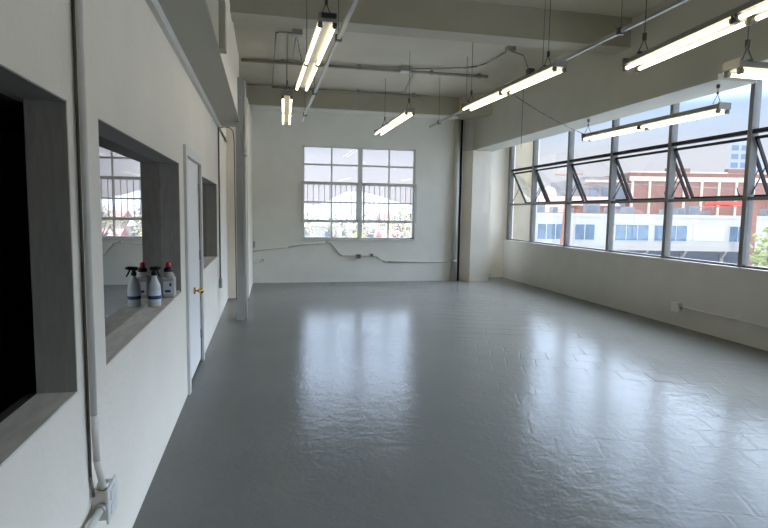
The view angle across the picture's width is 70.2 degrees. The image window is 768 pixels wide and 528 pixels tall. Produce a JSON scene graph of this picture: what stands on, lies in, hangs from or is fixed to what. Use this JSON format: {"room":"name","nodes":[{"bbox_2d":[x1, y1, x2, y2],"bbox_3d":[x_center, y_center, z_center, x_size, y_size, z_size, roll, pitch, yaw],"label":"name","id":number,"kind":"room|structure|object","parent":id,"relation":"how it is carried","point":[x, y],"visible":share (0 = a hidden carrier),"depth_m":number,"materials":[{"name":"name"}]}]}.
{"room":"empty industrial loft","nodes":[
{"label":"empty industrial loft","id":0,"kind":"room"},
{"bbox_2d":[0,97,36,409],"bbox_3d":[-3.468,-0.884,3.681,3.600,4.070,17.600,0,5,-12],"label":"wall","id":1,"kind":"structure","parent":0,"point":[16,305],"depth_m":8.80,"materials":[{"name":"grey paint"}]},
{"bbox_2d":[0,0,252,527],"bbox_3d":[-1.558,-0.848,3.597,0.995,4.070,16.220,0,5,-12],"label":"wall","id":2,"kind":"structure","parent":0,"point":[161,76],"depth_m":2.31,"materials":[{"name":"white paint"}]},
{"bbox_2d":[0,89,35,422],"bbox_3d":[-1.010,0.036,0.955,0.032,1.040,1.780,0,5,-12],"label":"window","id":3,"kind":"structure","parent":2,"relation":"in","point":[8,96],"depth_m":1.73,"materials":[{"name":"grey"}]},
{"bbox_2d":[71,0,105,497],"bbox_3d":[-1.054,-0.237,1.946,0.042,2.263,0.089,1,5,-2],"label":"conduit","id":4,"kind":"object","parent":2,"relation":"attached to","point":[76,5],"visible":0.98,"depth_m":1.93,"materials":[{"name":"metal"}]},
{"bbox_2d":[86,508,102,527],"bbox_3d":[-0.858,1.014,1.099,0.028,0.036,1.910,0,5,-12],"label":"conduit","id":5,"kind":"object","parent":2,"relation":"attached to","point":[94,520],"visible":1,"depth_m":1.97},
{"bbox_2d":[91,474,117,523],"bbox_3d":[-1.076,0.900,2.099,0.066,0.153,0.150,0,5,-12],"label":"outlet box","id":6,"kind":"object","parent":2,"relation":"attached to","point":[106,499],"visible":0.94,"depth_m":2.06,"materials":[{"name":"grey plastic"}]},
{"bbox_2d":[99,136,161,337],"bbox_3d":[-1.496,-0.176,3.188,0.006,1.000,2.090,0,5,-12],"label":"window","id":7,"kind":"structure","parent":2,"relation":"in","point":[129,180],"depth_m":3.17,"materials":[{"name":"clear glass"}]},
{"bbox_2d":[148,266,160,306],"bbox_3d":[-1.520,0.146,3.619,0.082,0.268,0.083,-3,6,-34],"label":"spray bottle","id":8,"kind":"object","parent":2,"relation":"on","point":[154,288],"visible":1,"depth_m":3.60,"materials":[{"name":"grey plastic"}]},
{"bbox_2d":[148,295,160,299],"bbox_3d":[-1.522,0.218,3.627,0.082,0.023,0.082,0,5,-12],"label":"print","id":9,"kind":"object","parent":8,"relation":"attached to","point":[150,297],"depth_m":3.59,"materials":[{"name":"blue"}]},
{"bbox_2d":[161,262,175,297],"bbox_3d":[-1.578,0.114,4.006,0.090,0.258,0.098,0,5,-12],"label":"jug","id":10,"kind":"object","parent":2,"relation":"on","point":[168,280],"visible":1,"depth_m":3.97,"materials":[{"name":"plastic"}]},
{"bbox_2d":[183,144,204,394],"bbox_3d":[-1.765,0.014,5.057,0.183,2.075,1.155,0,5,-12],"label":"door","id":11,"kind":"structure","parent":2,"relation":"in","point":[192,162],"depth_m":5.07,"materials":[{"name":"white paint"}]},
{"bbox_2d":[202,183,206,258],"bbox_3d":[-2.239,-0.509,6.592,0.006,0.995,1.810,0,5,-12],"label":"window","id":12,"kind":"structure","parent":2,"relation":"in","point":[203,184],"depth_m":7.24,"materials":[{"name":"clear glass"}]},
{"bbox_2d":[218,127,221,287],"bbox_3d":[-2.318,-0.783,7.705,0.042,2.250,0.120,0,5,-12],"label":"conduit","id":13,"kind":"object","parent":2,"relation":"attached to","point":[220,278],"visible":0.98,"depth_m":7.70,"materials":[{"name":"metal"}]},
{"bbox_2d":[220,127,236,298],"bbox_3d":[-2.184,-0.705,7.666,0.252,2.406,0.024,3,6,21],"label":"conduit","id":14,"kind":"object","parent":2,"relation":"attached to","point":[220,127],"visible":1,"depth_m":7.62,"materials":[{"name":"white plastic"}]},
{"bbox_2d":[250,109,463,282],"bbox_3d":[-0.712,-1.638,12.152,5.600,4.070,0.250,0,5,-12],"label":"wall","id":15,"kind":"structure","parent":0,"point":[276,147],"depth_m":12.02,"materials":[{"name":"paint"}]},
{"bbox_2d":[253,241,450,262],"bbox_3d":[-0.629,-0.264,12.156,4.452,0.480,0.035,0,5,-12],"label":"conduit","id":16,"kind":"object","parent":15,"relation":"attached to","point":[323,241],"visible":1,"depth_m":12.07,"materials":[{"name":"grey metal"}]},
{"bbox_2d":[301,145,416,240],"bbox_3d":[-0.536,-1.540,12.100,2.600,2.050,0.145,0,5,-12],"label":"window","id":17,"kind":"structure","parent":15,"relation":"in","point":[359,184],"depth_m":12.07,"materials":[{"name":"grey paint"}]},
{"bbox_2d":[301,181,357,222],"bbox_3d":[-1.184,-1.348,11.931,1.240,0.876,0.055,0,5,-12],"label":"security grille","id":18,"kind":"object","parent":17,"relation":"attached to","point":[313,183],"depth_m":11.91,"materials":[{"name":"grey paint"}]},
{"bbox_2d":[362,183,416,222],"bbox_3d":[0.130,-1.356,12.217,1.230,0.876,0.055,0,5,-12],"label":"security grille","id":19,"kind":"object","parent":17,"relation":"attached to","point":[414,186],"depth_m":12.23,"materials":[{"name":"white metal"}]},
{"bbox_2d":[451,119,460,280],"bbox_3d":[1.640,-1.443,12.474,0.134,3.690,0.134,0,5,-12],"label":"drain pipe","id":20,"kind":"object","parent":15,"relation":"attached to","point":[457,122],"visible":0.88,"depth_m":12.43,"materials":[{"name":"metal"}]},
{"bbox_2d":[457,120,462,280],"bbox_3d":[1.746,-1.448,12.548,0.042,3.690,0.042,0,5,-12],"label":"pipe","id":21,"kind":"object","parent":15,"relation":"in","point":[461,120],"visible":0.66,"depth_m":12.53,"materials":[{"name":"black metal"}]},
{"bbox_2d":[229,0,664,120],"bbox_3d":[-0.068,-2.844,4.233,10.500,0.770,17.600,0,5,-12],"label":"ceiling","id":22,"kind":"structure","parent":0,"point":[390,34],"depth_m":8.04,"materials":[{"name":"paint"}]},
{"bbox_2d":[248,31,301,85],"bbox_3d":[-1.699,-3.399,9.346,0.838,0.036,3.564,-1,6,-20],"label":"conduit","id":23,"kind":"object","parent":22,"relation":"attached to","point":[276,33],"visible":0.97,"depth_m":8.71,"materials":[{"name":"grey metal"}]},
{"bbox_2d":[282,65,292,124],"bbox_3d":[-1.584,-2.920,8.890,0.156,0.934,2.464,0,5,-10],"label":"fluorescent light","id":24,"kind":"object","parent":22,"relation":"hanging from","point":[287,96],"visible":0.99,"depth_m":8.45,"materials":[{"name":"metal"}]},
{"bbox_2d":[292,29,302,37],"bbox_3d":[-1.213,-3.229,7.647,0.140,0.076,0.140,0,5,-12],"label":"junction box","id":25,"kind":"object","parent":22,"relation":"attached to","point":[295,32],"visible":1,"depth_m":7.59,"materials":[{"name":"metal"}]},
{"bbox_2d":[295,0,337,91],"bbox_3d":[-0.721,-2.527,5.479,0.156,1.054,2.502,0,6,-13],"label":"fluorescent light","id":26,"kind":"object","parent":22,"relation":"hanging from","point":[326,24],"visible":1,"depth_m":5.02,"materials":[{"name":"metal"}]},
{"bbox_2d":[301,0,357,121],"bbox_3d":[-0.388,-2.519,4.889,0.060,0.950,9.750,0,5,-12],"label":"hanging rail","id":27,"kind":"object","parent":22,"relation":"hanging from","point":[338,37],"visible":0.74,"depth_m":5.28,"materials":[{"name":"metal"}]},
{"bbox_2d":[272,86,420,97],"bbox_3d":[-0.729,-3.560,11.268,3.090,0.080,0.060,0,5,-12],"label":"conduit","id":28,"kind":"object","parent":22,"relation":"attached to","point":[413,95],"visible":0.92,"depth_m":11.28,"materials":[{"name":"grey metal"}]},
{"bbox_2d":[241,58,487,78],"bbox_3d":[-0.240,-3.381,9.446,4.312,0.080,0.142,0,5,-11],"label":"conduit","id":29,"kind":"object","parent":22,"relation":"attached to","point":[282,62],"visible":0.83,"depth_m":9.41,"materials":[{"name":"grey metal"}]},
{"bbox_2d":[374,64,414,135],"bbox_3d":[0.152,-2.948,9.730,0.156,0.984,2.464,0,5,-13],"label":"fluorescent light","id":30,"kind":"object","parent":22,"relation":"hanging from","point":[408,112],"visible":1,"depth_m":9.32,"materials":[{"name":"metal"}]},
{"bbox_2d":[399,66,411,73],"bbox_3d":[0.373,-3.371,9.480,0.180,0.088,0.160,0,5,-12],"label":"junction box","id":31,"kind":"object","parent":22,"relation":"attached to","point":[403,69],"visible":0.81,"depth_m":9.41,"materials":[{"name":"metal"}]},
{"bbox_2d":[404,73,415,92],"bbox_3d":[0.502,-3.492,10.525,0.050,0.030,1.700,1,5,-4],"label":"diagonal brace","id":32,"kind":"object","parent":22,"relation":"attached to","point":[413,74],"visible":0.79,"depth_m":10.45,"materials":[{"name":"paint"}]},
{"bbox_2d":[412,52,506,69],"bbox_3d":[1.349,-3.322,9.070,1.844,0.028,0.550,5,7,39],"label":"conduit","id":33,"kind":"object","parent":22,"relation":"attached to","point":[503,53],"visible":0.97,"depth_m":9.32,"materials":[{"name":"grey metal"}]},
{"bbox_2d":[505,46,515,52],"bbox_3d":[1.905,-3.237,8.229,0.120,0.076,0.130,0,5,-12],"label":"junction box","id":34,"kind":"object","parent":22,"relation":"attached to","point":[508,49],"visible":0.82,"depth_m":8.18,"materials":[{"name":"metal"}]},
{"bbox_2d":[461,0,567,143],"bbox_3d":[1.535,-2.292,6.897,0.156,1.720,2.464,-1,6,-15],"label":"fluorescent light","id":35,"kind":"object","parent":22,"relation":"hanging from","point":[531,75],"depth_m":6.47,"materials":[{"name":"metal"}]},
{"bbox_2d":[508,91,583,133],"bbox_3d":[2.269,-2.057,7.503,1.908,0.349,0.009,-4,7,-41],"label":"cable","id":36,"kind":"object","parent":35,"relation":"hanging from","point":[508,91],"visible":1,"depth_m":7.48,"materials":[{"name":"grey metal"}]},
{"bbox_2d":[429,0,688,127],"bbox_3d":[2.034,-2.612,5.727,0.060,0.850,10.370,0,5,-13],"label":"hanging rail","id":37,"kind":"object","parent":22,"relation":"hanging from","point":[620,31],"visible":0.72,"depth_m":5.10,"materials":[{"name":"metal"}]},
{"bbox_2d":[581,84,730,141],"bbox_3d":[3.321,-1.877,6.979,0.156,0.319,2.464,-1,6,-14],"label":"fluorescent light","id":38,"kind":"object","parent":22,"relation":"hanging from","point":[711,110],"visible":1,"depth_m":6.61,"materials":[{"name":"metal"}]},
{"bbox_2d":[622,0,767,71],"bbox_3d":[2.288,-2.167,3.401,0.156,1.294,2.464,0,5,-8],"label":"fluorescent light","id":39,"kind":"object","parent":22,"relation":"hanging from","point":[748,12],"visible":1,"depth_m":3.82,"materials":[{"name":"metal"}]},
{"bbox_2d":[722,0,767,79],"bbox_3d":[3.200,-2.137,4.141,1.244,1.464,0.156,0,5,-12],"label":"fluorescent light","id":40,"kind":"object","parent":22,"relation":"hanging from","point":[740,66],"visible":1,"depth_m":4.07,"materials":[{"name":"metal"}]},
{"bbox_2d":[132,277,767,527],"bbox_3d":[-0.129,1.272,4.619,10.500,0.300,17.600,0,5,-12],"label":"floor","id":41,"kind":"structure","parent":0,"point":[497,402],"depth_m":4.18,"materials":[{"name":"grey paint"}]},
{"bbox_2d":[235,77,245,319],"bbox_3d":[-2.022,-0.882,7.688,0.120,3.360,0.160,0,5,-12],"label":"steel column","id":42,"kind":"structure","parent":41,"relation":"on","point":[239,125],"depth_m":7.63,"materials":[{"name":"metal"}]},
{"bbox_2d":[243,80,247,319],"bbox_3d":[-1.945,-0.865,7.675,0.056,3.330,0.060,0,5,-12],"label":"riser pipe","id":43,"kind":"object","parent":42,"relation":"attached to","point":[244,81],"visible":1,"depth_m":7.65,"materials":[{"name":"metal"}]},
{"bbox_2d":[460,0,767,350],"bbox_3d":[4.184,-0.917,5.246,1.620,4.070,17.000,0,5,-12],"label":"wall","id":44,"kind":"structure","parent":0,"point":[595,87],"depth_m":8.21,"materials":[{"name":"paint"}]},
{"bbox_2d":[506,139,547,242],"bbox_3d":[3.365,-1.784,12.802,0.434,2.500,1.330,0,5,-12],"label":"window","id":45,"kind":"structure","parent":44,"relation":"in","point":[511,175],"depth_m":12.60,"materials":[{"name":"paint"}]},
{"bbox_2d":[531,130,584,246],"bbox_3d":[3.659,-1.653,11.455,0.434,2.500,1.440,0,5,-12],"label":"window","id":46,"kind":"structure","parent":44,"relation":"in","point":[570,176],"depth_m":10.80,"materials":[{"name":"paint"}]},
{"bbox_2d":[566,118,629,251],"bbox_3d":[3.958,-1.520,10.083,0.434,2.500,1.380,0,5,-12],"label":"window","id":47,"kind":"structure","parent":44,"relation":"in","point":[614,172],"depth_m":9.47,"materials":[{"name":"paint"}]},
{"bbox_2d":[609,103,688,257],"bbox_3d":[4.251,-1.390,8.741,0.434,2.500,1.380,0,5,-12],"label":"window","id":48,"kind":"structure","parent":44,"relation":"in","point":[672,166],"depth_m":8.13,"materials":[{"name":"paint"}]},
{"bbox_2d":[671,301,683,311],"bbox_3d":[4.174,0.610,7.762,0.070,0.140,0.190,0,5,-12],"label":"wall outlet","id":49,"kind":"object","parent":44,"relation":"attached to","point":[675,306],"visible":1,"depth_m":7.74,"materials":[{"name":"grey plastic"}]},
{"bbox_2d":[665,79,767,267],"bbox_3d":[4.542,-1.260,7.409,0.434,2.500,1.360,0,5,-12],"label":"window","id":50,"kind":"structure","parent":44,"relation":"in","point":[752,160],"depth_m":6.80,"materials":[{"name":"paint"}]},
{"bbox_2d":[683,306,767,327],"bbox_3d":[4.840,0.894,4.758,0.031,0.033,6.030,0,5,-12],"label":"conduit","id":51,"kind":"object","parent":44,"relation":"attached to","point":[688,308],"visible":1,"depth_m":6.94,"materials":[{"name":"grey metal"}]},
{"bbox_2d":[743,127,767,269],"bbox_3d":[4.832,-1.131,6.081,0.434,2.500,1.370,0,5,-12],"label":"window","id":52,"kind":"structure","parent":44,"relation":"in","point":[764,129],"depth_m":6.67,"materials":[{"name":"paint"}]},
{"label":"outside","id":53,"kind":"structure","parent":0,"visible":0},
{"bbox_2d":[338,226,767,266],"bbox_3d":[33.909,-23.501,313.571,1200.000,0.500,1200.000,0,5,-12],"label":"ground","id":54,"kind":"structure","parent":53,"point":[339,228],"depth_m":93.61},
{"bbox_2d":[304,213,317,236],"bbox_3d":[-10.900,-4.040,69.410,5.301,5.049,6.212,0,5,-12],"label":"tree","id":55,"kind":"object","parent":54,"relation":"on","point":[310,229],"visible":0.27,"depth_m":68.85,"materials":[{"name":"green plant"}]},
{"bbox_2d":[304,217,339,236],"bbox_3d":[-9.983,-4.563,78.602,6.600,4.400,6.600,0,5,-12],"label":"house","id":56,"kind":"structure","parent":54,"relation":"on","point":[317,233],"depth_m":75.89,"materials":[{"name":"white paint"}]},
{"bbox_2d":[319,214,353,236],"bbox_3d":[-5.141,-3.039,60.078,3.340,4.972,3.789,4,6,30],"label":"tree","id":57,"kind":"object","parent":54,"relation":"on","point":[333,218],"visible":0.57,"depth_m":59.49,"materials":[{"name":"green plant"}]},
{"bbox_2d":[304,192,411,219],"bbox_3d":[-64.301,-44.939,369.211,472.000,30.867,234.000,0,5,-12],"label":"hills","id":58,"kind":"structure","parent":54,"relation":"on","point":[368,197],"depth_m":321.00,"materials":[{"name":"white"}]},
{"bbox_2d":[339,219,377,236],"bbox_3d":[-3.698,-4.307,77.943,4.600,4.200,6.600,0,5,-12],"label":"house","id":59,"kind":"structure","parent":54,"relation":"on","point":[373,225],"depth_m":75.36,"materials":[{"name":"white paint"}]},
{"bbox_2d":[340,204,377,236],"bbox_3d":[-3.025,-4.238,66.724,4.605,6.178,5.461,1,5,2],"label":"tree","id":60,"kind":"object","parent":54,"relation":"on","point":[365,226],"visible":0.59,"depth_m":66.79,"materials":[{"name":"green plant"}]},
{"bbox_2d":[376,231,399,236],"bbox_3d":[0.664,-2.728,68.767,2.600,2.900,6.600,0,5,-12],"label":"house","id":61,"kind":"structure","parent":54,"relation":"on","point":[380,233],"depth_m":67.80,"materials":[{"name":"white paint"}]},
{"bbox_2d":[375,214,411,236],"bbox_3d":[2.362,-5.312,85.337,6.600,5.000,6.600,0,5,-12],"label":"house","id":62,"kind":"structure","parent":54,"relation":"on","point":[381,215],"depth_m":83.08,"materials":[{"name":"beige stone"}]},
{"bbox_2d":[378,210,411,236],"bbox_3d":[1.345,-3.173,59.779,4.551,5.487,4.564,-2,6,-30],"label":"tree","id":63,"kind":"object","parent":54,"relation":"on","point":[404,231],"visible":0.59,"depth_m":59.29,"materials":[{"name":"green plant"}]},
{"bbox_2d":[380,207,411,236],"bbox_3d":[2.422,-4.586,72.119,5.036,6.026,5.897,5,7,39],"label":"tree","id":64,"kind":"object","parent":54,"relation":"on","point":[402,208],"visible":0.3,"depth_m":71.69,"materials":[{"name":"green plant"}]},
{"bbox_2d":[513,139,539,240],"bbox_3d":[3.370,-1.623,16.227,1.210,10.600,2.560,0,5,-12],"label":"neighbour wing","id":65,"kind":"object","parent":54,"relation":"on","point":[524,152],"visible":0.07,"depth_m":15.04},
{"bbox_2d":[540,187,556,195],"bbox_3d":[35.771,-11.177,119.428,3.400,11.300,3.400,1,5,0],"label":"house","id":66,"kind":"structure","parent":54,"relation":"on","point":[550,191],"depth_m":117.70,"materials":[{"name":"beige stone"}]},
{"bbox_2d":[545,204,563,212],"bbox_3d":[23.348,-6.373,88.208,9.300,7.200,10.100,1,5,0],"label":"building","id":67,"kind":"structure","parent":54,"relation":"on","point":[560,207],"depth_m":84.29,"materials":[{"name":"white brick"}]},
{"bbox_2d":[555,173,582,243],"bbox_3d":[13.996,-3.017,41.882,2.105,8.916,0.316,1,5,0],"label":"utility pole","id":68,"kind":"object","parent":54,"relation":"on","point":[562,228],"visible":0.33,"depth_m":41.77,"materials":[{"name":"brown wood"}]},
{"bbox_2d":[559,175,709,187],"bbox_3d":[25.718,-6.618,45.180,26.252,0.638,0.800,-1,6,-18],"label":"overhead wire","id":69,"kind":"object","parent":68,"relation":"attached to","point":[559,175],"visible":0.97,"depth_m":43.68,"materials":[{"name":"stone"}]},
{"bbox_2d":[537,196,619,213],"bbox_3d":[33.122,-7.903,99.099,14.800,8.500,10.100,1,5,0],"label":"building","id":70,"kind":"structure","parent":54,"relation":"on","point":[578,208],"depth_m":95.35,"materials":[{"name":"white brick"}]},
{"bbox_2d":[536,213,767,263],"bbox_3d":[37.053,-3.262,66.866,50.000,5.400,14.140,1,5,0],"label":"building","id":71,"kind":"structure","parent":54,"relation":"on","point":[715,238],"depth_m":59.82,"materials":[{"name":"white paint"}]},
{"bbox_2d":[537,205,544,212],"bbox_3d":[17.596,-6.273,62.141,1.200,0.900,1.040,1,5,0],"label":"rooftop unit","id":72,"kind":"object","parent":71,"relation":"on","point":[540,208],"visible":0.54,"depth_m":61.62,"materials":[{"name":"silver metal"}]},
{"bbox_2d":[537,206,543,210],"bbox_3d":[17.595,-6.226,61.644,0.912,0.540,0.040,1,5,0],"label":"grille","id":73,"kind":"object","parent":72,"relation":"attached to","point":[539,208],"depth_m":61.62,"materials":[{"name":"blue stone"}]},
{"bbox_2d":[549,207,557,212],"bbox_3d":[19.294,-6.148,62.151,0.700,0.700,1.040,1,5,0],"label":"rooftop unit","id":74,"kind":"object","parent":71,"relation":"on","point":[551,209],"visible":0.89,"depth_m":61.68,"materials":[{"name":"silver metal"}]},
{"bbox_2d":[583,204,600,213],"bbox_3d":[23.596,-6.283,62.132,1.600,1.100,1.040,1,5,0],"label":"rooftop unit","id":75,"kind":"object","parent":71,"relation":"on","point":[587,208],"visible":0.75,"depth_m":61.64,"materials":[{"name":"silver metal"}]},
{"bbox_2d":[588,206,598,211],"bbox_3d":[23.596,-6.236,61.634,1.216,0.660,0.040,1,5,0],"label":"grille","id":76,"kind":"object","parent":75,"relation":"attached to","point":[590,208],"depth_m":61.62,"materials":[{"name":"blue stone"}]},
{"bbox_2d":[621,207,634,213],"bbox_3d":[27.694,-6.072,62.146,1.100,0.800,1.040,1,5,0],"label":"rooftop unit","id":77,"kind":"object","parent":71,"relation":"on","point":[624,210],"visible":0.82,"depth_m":61.65,"materials":[{"name":"silver metal"}]},
{"bbox_2d":[626,208,632,212],"bbox_3d":[27.693,-6.026,61.648,0.836,0.480,0.040,1,5,0],"label":"grille","id":78,"kind":"object","parent":77,"relation":"attached to","point":[628,210],"depth_m":61.62,"materials":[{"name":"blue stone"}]},
{"bbox_2d":[659,209,663,214],"bbox_3d":[31.892,-5.910,62.155,0.800,0.600,1.040,1,5,0],"label":"rooftop unit","id":79,"kind":"object","parent":71,"relation":"on","point":[661,211],"visible":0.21,"depth_m":62.03,"materials":[{"name":"silver metal"}]},
{"bbox_2d":[673,208,684,214],"bbox_3d":[33.493,-5.986,62.146,0.900,0.800,1.040,1,5,0],"label":"rooftop unit","id":80,"kind":"object","parent":71,"relation":"on","point":[676,211],"visible":0.93,"depth_m":61.68,"materials":[{"name":"silver metal"}]},
{"bbox_2d":[684,206,699,214],"bbox_3d":[34.994,-6.063,62.137,1.200,1.000,1.040,1,5,0],"label":"rooftop unit","id":81,"kind":"object","parent":71,"relation":"on","point":[689,210],"visible":0.82,"depth_m":61.64,"materials":[{"name":"silver metal"}]},
{"bbox_2d":[690,208,698,212],"bbox_3d":[34.994,-6.016,61.639,0.912,0.600,0.040,1,5,0],"label":"grille","id":82,"kind":"object","parent":81,"relation":"attached to","point":[692,210],"depth_m":61.62,"materials":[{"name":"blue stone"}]},
{"bbox_2d":[700,211,709,214],"bbox_3d":[36.490,-5.792,62.160,0.500,0.500,1.040,1,5,0],"label":"rooftop unit","id":83,"kind":"object","parent":71,"relation":"on","point":[701,212],"visible":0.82,"depth_m":61.80,"materials":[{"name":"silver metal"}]},
{"bbox_2d":[699,201,741,215],"bbox_3d":[39.500,-6.436,63.622,4.400,1.600,3.000,1,5,0],"label":"shade","id":84,"kind":"object","parent":71,"relation":"on","point":[713,202],"visible":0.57,"depth_m":62.11,"materials":[{"name":"red"}]},
{"bbox_2d":[759,209,767,215],"bbox_3d":[43.692,-5.833,62.146,1.400,0.800,1.040,1,5,0],"label":"rooftop unit","id":85,"kind":"object","parent":71,"relation":"on","point":[762,212],"visible":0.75,"depth_m":61.93,"materials":[{"name":"silver metal"}]},
{"bbox_2d":[551,168,767,215],"bbox_3d":[67.946,-12.659,121.605,54.900,14.800,25.300,1,5,0],"label":"building","id":86,"kind":"structure","parent":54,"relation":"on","point":[725,183],"depth_m":109.06,"materials":[{"name":"red brick"}]},
{"bbox_2d":[728,142,767,172],"bbox_3d":[179.082,-37.680,267.802,35.000,40.600,21.200,1,5,0],"label":"office tower","id":87,"kind":"structure","parent":54,"relation":"on","point":[737,154],"depth_m":256.05,"materials":[{"name":"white concrete"}]},
{"bbox_2d":[749,200,757,265],"bbox_3d":[37.502,-3.204,55.893,0.800,7.350,0.800,1,5,0],"label":"brick pier","id":88,"kind":"structure","parent":54,"relation":"on","point":[755,202],"depth_m":55.54,"materials":[{"name":"red brick"}]},
{"bbox_2d":[749,226,767,267],"bbox_3d":[22.203,0.071,30.155,4.428,5.183,4.139,-1,6,-16],"label":"tree","id":89,"kind":"object","parent":54,"relation":"on","point":[761,257],"visible":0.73,"depth_m":30.53,"materials":[{"name":"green plant"}]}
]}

